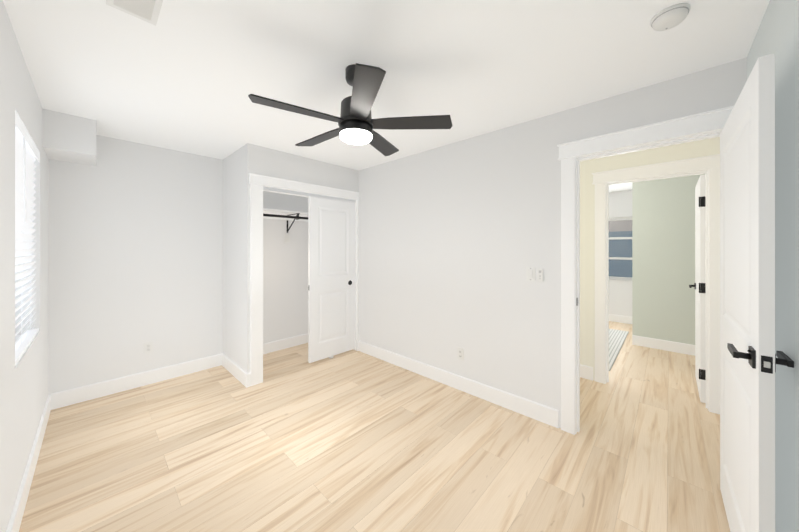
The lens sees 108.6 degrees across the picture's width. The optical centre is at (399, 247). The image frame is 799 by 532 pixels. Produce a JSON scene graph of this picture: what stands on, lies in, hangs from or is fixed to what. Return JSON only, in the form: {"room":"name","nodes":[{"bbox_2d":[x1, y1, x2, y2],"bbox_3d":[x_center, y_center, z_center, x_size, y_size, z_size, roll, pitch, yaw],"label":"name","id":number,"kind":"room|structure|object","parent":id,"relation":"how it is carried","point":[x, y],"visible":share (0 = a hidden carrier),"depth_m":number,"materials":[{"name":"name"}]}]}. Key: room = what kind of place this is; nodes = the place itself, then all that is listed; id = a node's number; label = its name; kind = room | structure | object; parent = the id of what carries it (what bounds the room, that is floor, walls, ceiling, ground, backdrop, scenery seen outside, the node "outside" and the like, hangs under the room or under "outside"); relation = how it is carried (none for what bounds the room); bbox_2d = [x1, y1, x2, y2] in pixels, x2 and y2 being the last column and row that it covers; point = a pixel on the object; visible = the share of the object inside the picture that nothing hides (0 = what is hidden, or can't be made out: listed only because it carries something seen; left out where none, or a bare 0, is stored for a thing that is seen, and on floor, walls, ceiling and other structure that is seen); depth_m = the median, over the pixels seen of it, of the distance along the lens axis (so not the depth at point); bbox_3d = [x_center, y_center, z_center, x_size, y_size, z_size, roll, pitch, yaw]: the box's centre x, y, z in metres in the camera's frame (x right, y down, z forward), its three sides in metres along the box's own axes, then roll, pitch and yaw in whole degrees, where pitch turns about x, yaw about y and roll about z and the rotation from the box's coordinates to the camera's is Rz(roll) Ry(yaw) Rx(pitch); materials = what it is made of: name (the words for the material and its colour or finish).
{"room":"empty bedroom","nodes":[
{"label":"empty bedroom","id":0,"kind":"room"},
{"bbox_2d":[19,321,729,531],"bbox_3d":[1.305,1.423,3.199,5.701,0.060,7.580,0,0,43],"label":"floor","id":1,"kind":"structure","parent":0,"point":[346,441],"depth_m":1.92,"materials":[{"name":"brown wood"}]},
{"bbox_2d":[609,329,628,370],"bbox_3d":[2.564,1.388,4.465,1.400,0.010,2.050,0,0,43],"label":"area rug","id":2,"kind":"object","parent":1,"relation":"on","point":[617,338],"visible":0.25,"depth_m":4.19,"materials":[{"name":"white fabric"}]},
{"bbox_2d":[3,0,769,192],"bbox_3d":[1.305,-1.097,3.200,5.701,0.100,7.580,0,0,43],"label":"ceiling","id":3,"kind":"structure","parent":0,"point":[188,76],"depth_m":1.61,"materials":[{"name":"white paint"}]},
{"bbox_2d":[106,0,162,25],"bbox_3d":[-1.072,-1.044,1.169,0.355,0.008,0.165,0,0,43],"label":"ceiling vent","id":4,"kind":"object","parent":3,"relation":"in","point":[148,11],"visible":1,"depth_m":1.25,"materials":[{"name":"white plastic"}]},
{"bbox_2d":[248,63,451,155],"bbox_3d":[-0.290,-0.840,1.712,1.074,0.416,1.089,0,0,43],"label":"ceiling fan","id":5,"kind":"object","parent":3,"relation":"hanging from","point":[357,124],"visible":1,"depth_m":1.62,"materials":[{"name":"black metal"}]},
{"bbox_2d":[650,3,689,30],"bbox_3d":[1.220,-1.029,1.297,0.132,0.038,0.132,0,0,43],"label":"smoke detector","id":6,"kind":"object","parent":3,"relation":"attached to","point":[670,17],"visible":1,"depth_m":1.27,"materials":[{"name":"white plastic"}]},
{"bbox_2d":[0,0,798,531],"bbox_3d":[1.307,0.172,3.191,5.516,2.440,7.310,0,0,43],"label":"wall","id":7,"kind":"structure","parent":0,"point":[136,246],"depth_m":2.67,"materials":[{"name":"white paint"}]},
{"bbox_2d":[15,110,39,365],"bbox_3d":[-2.258,-0.044,1.728,0.952,1.284,0.072,0,0,43],"label":"window blind","id":8,"kind":"object","parent":7,"relation":"attached to","point":[27,152],"visible":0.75,"depth_m":1.72,"materials":[{"name":"white plastic"}]},
{"bbox_2d":[6,394,53,531],"bbox_3d":[-1.475,1.323,1.032,4.186,0.136,0.014,0,0,43],"label":"baseboard","id":9,"kind":"structure","parent":7,"relation":"attached to","point":[15,520],"depth_m":1.66,"materials":[{"name":"white wood"}]},
{"bbox_2d":[52,354,221,408],"bbox_3d":[-2.539,1.324,2.946,0.014,0.136,1.289,0,0,43],"label":"baseboard","id":10,"kind":"structure","parent":7,"relation":"attached to","point":[92,391],"depth_m":2.83,"materials":[{"name":"white wood"}]},
{"bbox_2d":[144,341,152,353],"bbox_3d":[-2.559,1.018,2.928,0.008,0.114,0.070,0,0,43],"label":"outlet","id":11,"kind":"object","parent":7,"relation":"attached to","point":[148,347],"visible":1,"depth_m":2.93,"materials":[{"name":"white plastic"}]},
{"bbox_2d":[222,353,249,387],"bbox_3d":[-1.798,1.324,3.127,0.774,0.136,0.015,0,0,43],"label":"baseboard","id":12,"kind":"structure","parent":7,"relation":"attached to","point":[244,377],"depth_m":3.05,"materials":[{"name":"white wood"}]},
{"bbox_2d":[263,208,307,232],"bbox_3d":[-1.451,-0.339,3.852,0.359,0.264,1.296,0,0,43],"label":"shelf","id":13,"kind":"object","parent":7,"relation":"attached to","point":[278,214],"visible":0.33,"depth_m":3.78,"materials":[{"name":"white"}]},
{"bbox_2d":[263,333,307,353],"bbox_3d":[-1.577,1.325,3.969,0.014,0.136,1.298,0,0,43],"label":"baseboard","id":14,"kind":"structure","parent":7,"relation":"attached to","point":[269,347],"depth_m":3.95,"materials":[{"name":"white wood"}]},
{"bbox_2d":[249,173,359,385],"bbox_3d":[-1.066,0.323,3.420,0.140,2.139,1.397,0,0,43],"label":"trim","id":15,"kind":"structure","parent":7,"relation":"attached to","point":[257,182],"depth_m":2.95,"materials":[{"name":"white wood"}]},
{"bbox_2d":[263,186,355,202],"bbox_3d":[-1.046,-0.624,3.473,0.086,0.034,1.228,0,0,43],"label":"trim","id":16,"kind":"structure","parent":7,"relation":"attached to","point":[282,191],"depth_m":3.32,"materials":[{"name":"white wood"}]},
{"bbox_2d":[308,196,354,362],"bbox_3d":[-0.843,0.360,3.656,0.036,2.016,0.676,0,0,43],"label":"closet door","id":17,"kind":"structure","parent":7,"relation":"in","point":[331,277],"depth_m":3.61,"materials":[{"name":"white wood"}]},
{"bbox_2d":[358,341,558,427],"bbox_3d":[0.337,1.324,3.051,2.442,0.136,0.014,0,0,43],"label":"baseboard","id":18,"kind":"structure","parent":7,"relation":"attached to","point":[545,414],"depth_m":2.72,"materials":[{"name":"white wood"}]},
{"bbox_2d":[457,347,463,360],"bbox_3d":[0.598,1.038,2.810,0.070,0.114,0.008,0,0,43],"label":"outlet","id":19,"kind":"object","parent":7,"relation":"attached to","point":[460,353],"visible":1,"depth_m":2.81,"materials":[{"name":"white plastic"}]},
{"bbox_2d":[526,267,534,280],"bbox_3d":[1.076,0.216,2.359,0.070,0.114,0.010,0,0,43],"label":"light switch","id":20,"kind":"object","parent":7,"relation":"attached to","point":[530,273],"visible":1,"depth_m":2.35,"materials":[{"name":"white plastic"}]},
{"bbox_2d":[537,269,543,281],"bbox_3d":[1.129,0.221,2.301,0.048,0.102,0.023,0,0,43],"label":"switch","id":21,"kind":"object","parent":7,"relation":"attached to","point":[540,276],"visible":1,"depth_m":2.29,"materials":[{"name":"white plastic"}]},
{"bbox_2d":[580,364,592,380],"bbox_3d":[1.299,1.325,3.698,2.005,0.136,0.014,0,0,43],"label":"baseboard","id":22,"kind":"structure","parent":7,"relation":"attached to","point":[586,372],"depth_m":3.05,"materials":[{"name":"white wood"}]},
{"bbox_2d":[609,217,631,281],"bbox_3d":[4.021,0.029,5.505,1.240,1.190,0.140,0,0,43],"label":"window","id":23,"kind":"structure","parent":7,"relation":"in","point":[625,279],"depth_m":5.40,"materials":[{"name":"white plastic"}]},
{"bbox_2d":[609,314,631,323],"bbox_3d":[3.399,1.326,6.011,2.500,0.136,0.014,0,0,43],"label":"baseboard","id":24,"kind":"structure","parent":7,"relation":"attached to","point":[612,317],"depth_m":5.34,"materials":[{"name":"white wood"}]},
{"bbox_2d":[557,106,733,434],"bbox_3d":[1.633,0.302,1.923,1.003,2.180,0.179,0,0,43],"label":"door frame","id":25,"kind":"structure","parent":7,"relation":"attached to","point":[689,128],"depth_m":2.14,"materials":[{"name":"white wood"}]},
{"bbox_2d":[592,154,719,413],"bbox_3d":[2.415,0.307,2.739,0.955,2.170,0.179,0,0,43],"label":"door frame","id":26,"kind":"structure","parent":7,"relation":"attached to","point":[708,167],"depth_m":2.55,"materials":[{"name":"white wood"}]},
{"bbox_2d":[689,175,705,402],"bbox_3d":[2.943,0.365,2.812,0.135,2.030,0.718,0,0,43],"label":"door","id":27,"kind":"structure","parent":7,"relation":"in","point":[699,286],"depth_m":2.57,"materials":[{"name":"white wood"}]},
{"bbox_2d":[720,53,793,531],"bbox_3d":[1.545,0.364,1.297,0.137,2.030,0.906,0,0,43],"label":"bedroom door","id":28,"kind":"structure","parent":7,"relation":"in","point":[749,360],"depth_m":1.10,"materials":[{"name":"white wood"}]},
{"bbox_2d":[632,174,704,344],"bbox_3d":[4.053,0.173,3.568,1.800,2.440,0.120,0,0,43],"label":"wall","id":29,"kind":"structure","parent":0,"point":[663,255],"depth_m":3.91,"materials":[{"name":"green paint"}]},
{"bbox_2d":[632,335,694,355],"bbox_3d":[4.007,1.325,3.518,1.800,0.136,0.014,0,0,43],"label":"baseboard","id":30,"kind":"structure","parent":29,"relation":"attached to","point":[677,347],"depth_m":3.90,"materials":[{"name":"white wood"}]},
{"label":"outside","id":31,"kind":"structure","parent":0,"visible":0},
{"bbox_2d":[609,220,631,276],"bbox_3d":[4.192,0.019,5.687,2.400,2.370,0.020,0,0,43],"label":"window panel","id":32,"kind":"object","parent":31,"point":[615,252],"depth_m":5.59,"materials":[{"name":"glass"}]}
]}

